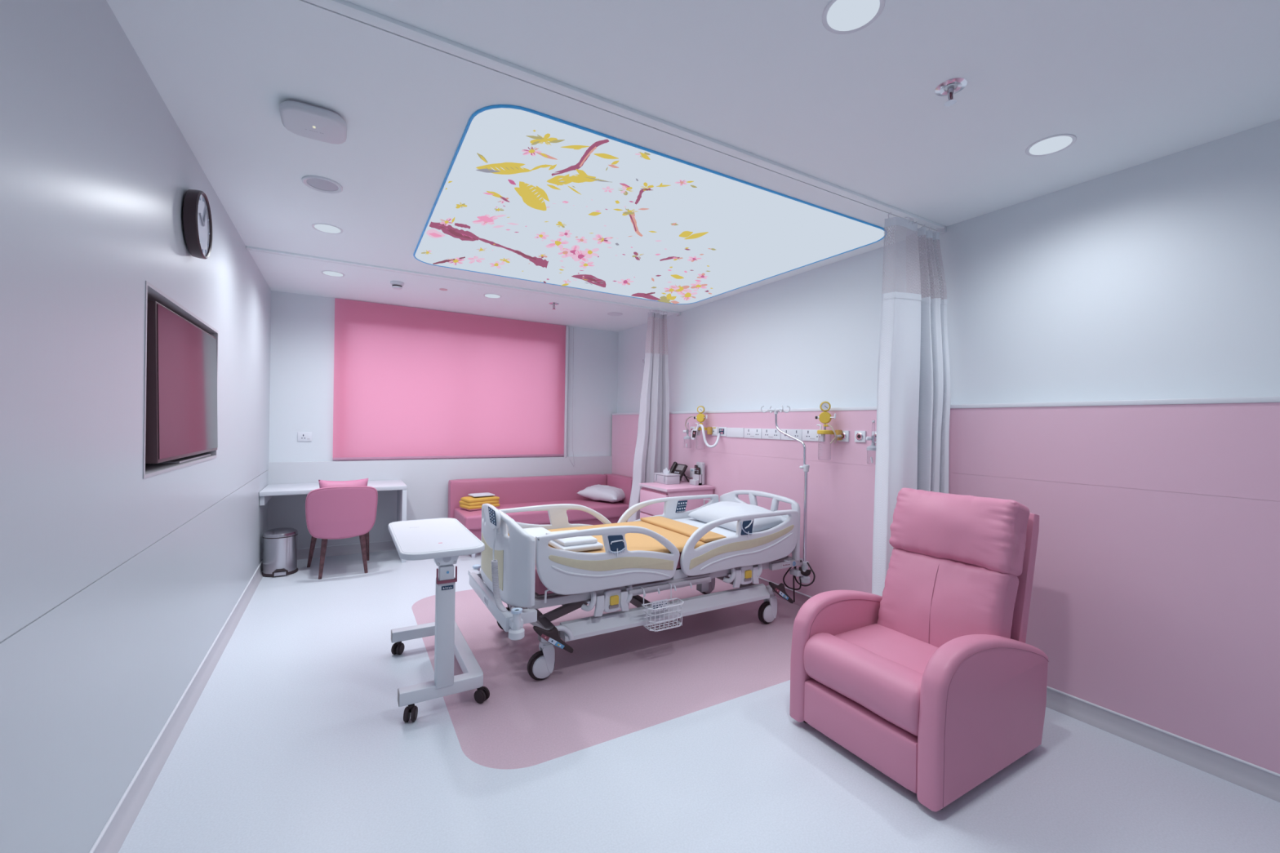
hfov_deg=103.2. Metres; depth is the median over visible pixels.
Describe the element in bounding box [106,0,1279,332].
ceiling
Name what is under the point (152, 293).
trim
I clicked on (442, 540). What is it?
table
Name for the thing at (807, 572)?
power cord
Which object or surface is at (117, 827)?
baseboard
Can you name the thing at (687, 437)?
meter
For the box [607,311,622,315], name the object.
recessed light
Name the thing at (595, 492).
pillow
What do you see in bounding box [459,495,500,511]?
folded blanket
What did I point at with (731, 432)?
socket
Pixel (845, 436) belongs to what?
outlet
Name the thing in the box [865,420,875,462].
meter
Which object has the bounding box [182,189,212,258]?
wall clock
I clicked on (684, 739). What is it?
floor
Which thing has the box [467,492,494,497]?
sheet
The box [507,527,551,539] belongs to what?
sheet
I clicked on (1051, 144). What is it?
recessed light
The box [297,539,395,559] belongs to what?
baseboard
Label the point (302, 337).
wall
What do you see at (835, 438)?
hose
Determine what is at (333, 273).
recessed light
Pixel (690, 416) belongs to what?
hose
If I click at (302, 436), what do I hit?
wall socket
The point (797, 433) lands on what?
double socket
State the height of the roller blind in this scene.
1.834 m
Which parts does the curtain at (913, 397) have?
net panel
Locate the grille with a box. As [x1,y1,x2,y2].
[306,177,338,191]
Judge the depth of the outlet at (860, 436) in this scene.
3.59 m
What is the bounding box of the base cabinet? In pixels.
[639,480,714,518]
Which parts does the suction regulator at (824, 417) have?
jar lid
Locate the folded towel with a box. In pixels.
[546,529,603,551]
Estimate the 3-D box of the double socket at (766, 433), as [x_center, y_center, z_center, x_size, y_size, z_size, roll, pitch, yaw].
[1.129,0.064,4.348,0.012,0.089,0.222,1,0,-30]
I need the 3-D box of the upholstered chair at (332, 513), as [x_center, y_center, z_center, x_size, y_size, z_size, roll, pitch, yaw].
[-2.803,0.946,4.768,0.571,0.832,0.625,1,0,-30]
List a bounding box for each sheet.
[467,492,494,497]
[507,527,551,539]
[671,517,770,537]
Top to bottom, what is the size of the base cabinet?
0.765 m
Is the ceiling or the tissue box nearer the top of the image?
the ceiling
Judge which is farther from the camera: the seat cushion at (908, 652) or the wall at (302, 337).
the wall at (302, 337)
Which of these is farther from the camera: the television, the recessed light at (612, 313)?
the recessed light at (612, 313)
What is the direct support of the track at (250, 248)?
attached to the ceiling
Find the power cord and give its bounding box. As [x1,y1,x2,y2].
[782,560,815,602]
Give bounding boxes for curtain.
[626,310,669,522]
[871,212,950,595]
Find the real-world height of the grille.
0.006 m
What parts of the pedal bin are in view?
lid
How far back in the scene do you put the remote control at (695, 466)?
5.12 m
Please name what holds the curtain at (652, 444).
hanging from the track at (250, 248)
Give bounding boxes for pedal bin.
[262,527,297,577]
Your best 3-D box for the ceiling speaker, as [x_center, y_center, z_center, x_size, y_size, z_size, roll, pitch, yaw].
[-1.722,-1.311,2.753,0.188,0.012,0.188,1,0,-30]
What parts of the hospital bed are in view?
wood panel, rail, lift arm, rail arm, rail, release handle, rail arm, frame, deck frame, accessory rail, rail, rail arm, rail, release handle, rail arm, head plate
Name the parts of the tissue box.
lid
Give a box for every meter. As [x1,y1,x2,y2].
[683,422,691,447]
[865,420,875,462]
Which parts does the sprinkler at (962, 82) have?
frame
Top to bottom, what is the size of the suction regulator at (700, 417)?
0.438 m
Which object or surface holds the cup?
on the pole
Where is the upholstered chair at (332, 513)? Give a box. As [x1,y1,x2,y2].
[305,485,377,579]
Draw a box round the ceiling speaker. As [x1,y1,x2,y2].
[302,175,342,193]
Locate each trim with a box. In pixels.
[142,280,217,479]
[612,395,1279,414]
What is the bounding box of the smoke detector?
[390,280,404,289]
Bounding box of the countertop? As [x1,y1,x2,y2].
[640,480,714,492]
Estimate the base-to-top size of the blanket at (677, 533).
0.091 m
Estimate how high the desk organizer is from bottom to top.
0.225 m
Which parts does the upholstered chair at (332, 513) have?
leg, leg, backrest, leg, leg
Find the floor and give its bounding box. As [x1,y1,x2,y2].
[118,550,1279,852]
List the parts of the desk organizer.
panel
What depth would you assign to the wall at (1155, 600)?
2.52 m
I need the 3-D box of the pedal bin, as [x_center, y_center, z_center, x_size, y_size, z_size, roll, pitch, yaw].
[-3.314,1.146,4.671,0.280,0.410,0.298,1,0,-30]
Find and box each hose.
[684,416,695,429]
[827,424,839,444]
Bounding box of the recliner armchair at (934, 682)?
[789,488,1048,812]
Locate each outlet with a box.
[836,431,848,441]
[854,431,866,442]
[871,431,876,443]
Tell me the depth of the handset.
4.92 m
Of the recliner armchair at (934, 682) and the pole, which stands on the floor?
the recliner armchair at (934, 682)
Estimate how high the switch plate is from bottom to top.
0.095 m
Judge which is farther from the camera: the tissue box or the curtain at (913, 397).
the tissue box
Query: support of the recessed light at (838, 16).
in the ceiling
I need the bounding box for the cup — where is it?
[800,560,808,570]
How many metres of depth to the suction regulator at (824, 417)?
3.75 m
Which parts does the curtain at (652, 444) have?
net panel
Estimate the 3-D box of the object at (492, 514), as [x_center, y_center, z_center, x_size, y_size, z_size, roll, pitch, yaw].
[-0.817,0.705,2.828,0.064,0.488,0.528,1,0,-25]
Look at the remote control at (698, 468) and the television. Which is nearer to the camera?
the television
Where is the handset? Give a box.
[691,423,719,448]
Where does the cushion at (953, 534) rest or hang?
on the recliner armchair at (934, 682)
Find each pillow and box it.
[577,484,625,502]
[687,501,786,533]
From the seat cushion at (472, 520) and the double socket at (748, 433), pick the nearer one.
the double socket at (748, 433)
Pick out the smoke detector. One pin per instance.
(397, 285)
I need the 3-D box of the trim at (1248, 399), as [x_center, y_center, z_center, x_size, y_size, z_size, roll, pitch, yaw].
[1.627,-0.126,3.612,0.116,0.024,7.810,1,0,-30]
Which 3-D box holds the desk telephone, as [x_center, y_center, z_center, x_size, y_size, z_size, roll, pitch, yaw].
[0.432,0.482,5.317,0.194,0.206,0.306,1,0,-30]
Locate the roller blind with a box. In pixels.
[333,297,574,466]
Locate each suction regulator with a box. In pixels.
[693,405,712,435]
[815,401,842,451]
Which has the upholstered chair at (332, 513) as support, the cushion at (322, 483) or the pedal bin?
the cushion at (322, 483)
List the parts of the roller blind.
bead chain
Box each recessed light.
[311,222,342,234]
[320,270,345,276]
[483,293,502,298]
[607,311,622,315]
[822,0,885,34]
[1025,133,1076,156]
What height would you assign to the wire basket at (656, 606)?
0.229 m
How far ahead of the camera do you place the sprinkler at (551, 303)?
5.41 m
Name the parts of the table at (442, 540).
plate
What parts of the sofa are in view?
backrest, arm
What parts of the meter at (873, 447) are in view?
flow knob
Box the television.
[145,300,217,463]
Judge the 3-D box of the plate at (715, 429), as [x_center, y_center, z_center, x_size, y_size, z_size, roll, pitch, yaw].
[0.742,0.047,5.014,0.012,0.088,0.086,1,0,-30]
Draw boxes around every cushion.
[318,478,368,488]
[453,498,628,529]
[834,623,938,674]
[876,547,1018,647]
[888,488,1029,576]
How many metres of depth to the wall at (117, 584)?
1.53 m
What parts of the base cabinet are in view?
drawer, drawer, finger pull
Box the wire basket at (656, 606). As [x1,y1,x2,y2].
[640,582,684,631]
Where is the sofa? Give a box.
[448,473,632,558]
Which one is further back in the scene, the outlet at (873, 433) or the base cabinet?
the base cabinet
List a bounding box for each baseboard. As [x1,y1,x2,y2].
[88,559,262,852]
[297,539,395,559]
[751,577,1279,802]
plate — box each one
[689,468,694,477]
[711,426,718,435]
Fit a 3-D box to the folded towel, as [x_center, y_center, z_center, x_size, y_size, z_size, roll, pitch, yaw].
[-0.416,0.700,3.123,0.262,0.071,0.362,1,0,-30]
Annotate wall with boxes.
[0,0,271,852]
[267,290,618,548]
[611,119,1279,773]
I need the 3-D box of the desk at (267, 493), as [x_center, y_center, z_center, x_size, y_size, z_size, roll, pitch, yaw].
[-3.015,0.969,5.057,1.195,0.770,0.622,1,0,-30]
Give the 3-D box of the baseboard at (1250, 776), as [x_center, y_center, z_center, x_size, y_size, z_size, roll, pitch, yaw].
[1.551,1.384,3.576,0.032,0.098,7.790,1,0,-30]
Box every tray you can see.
[158,453,210,463]
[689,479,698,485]
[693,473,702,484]
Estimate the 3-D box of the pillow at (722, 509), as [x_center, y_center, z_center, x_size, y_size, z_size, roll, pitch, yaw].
[0.743,0.698,3.936,0.417,0.194,0.740,1,0,-30]
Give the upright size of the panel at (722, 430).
0.089 m
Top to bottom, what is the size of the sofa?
0.757 m
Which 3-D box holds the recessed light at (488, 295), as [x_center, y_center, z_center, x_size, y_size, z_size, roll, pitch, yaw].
[-1.493,-1.325,5.133,0.180,0.015,0.180,1,0,-30]
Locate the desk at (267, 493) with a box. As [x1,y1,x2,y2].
[258,480,407,562]
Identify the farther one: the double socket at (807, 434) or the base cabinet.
the base cabinet
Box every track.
[246,245,679,315]
[296,0,946,233]
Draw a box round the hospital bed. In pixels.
[467,489,810,680]
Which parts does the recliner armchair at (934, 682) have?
arm, arm, frame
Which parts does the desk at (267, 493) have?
panel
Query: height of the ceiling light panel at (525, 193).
0.016 m
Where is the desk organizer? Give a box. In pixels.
[689,462,704,485]
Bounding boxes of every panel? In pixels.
[413,104,887,304]
[718,426,727,436]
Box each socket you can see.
[297,431,311,441]
[726,427,744,437]
[743,428,761,439]
[761,428,781,439]
[780,428,802,440]
[801,429,822,441]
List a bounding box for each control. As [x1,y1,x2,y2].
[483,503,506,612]
[694,465,697,474]
[697,467,700,475]
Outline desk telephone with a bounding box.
[669,462,690,482]
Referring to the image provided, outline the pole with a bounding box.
[760,404,809,570]
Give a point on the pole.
(806, 467)
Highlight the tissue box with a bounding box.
[653,467,679,484]
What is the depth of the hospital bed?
3.04 m
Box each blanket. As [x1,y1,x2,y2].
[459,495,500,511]
[507,515,726,553]
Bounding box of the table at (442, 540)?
[388,517,489,722]
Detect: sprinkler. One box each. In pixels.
[549,302,559,309]
[934,77,967,106]
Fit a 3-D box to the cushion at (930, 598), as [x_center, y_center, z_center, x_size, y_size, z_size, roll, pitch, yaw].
[1.448,0.862,2.427,0.285,0.474,0.550,1,0,-30]
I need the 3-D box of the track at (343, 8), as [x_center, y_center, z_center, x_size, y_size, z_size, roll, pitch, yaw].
[0.226,-1.266,2.236,3.906,0.036,0.062,1,0,-30]
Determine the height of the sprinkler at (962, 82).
0.059 m

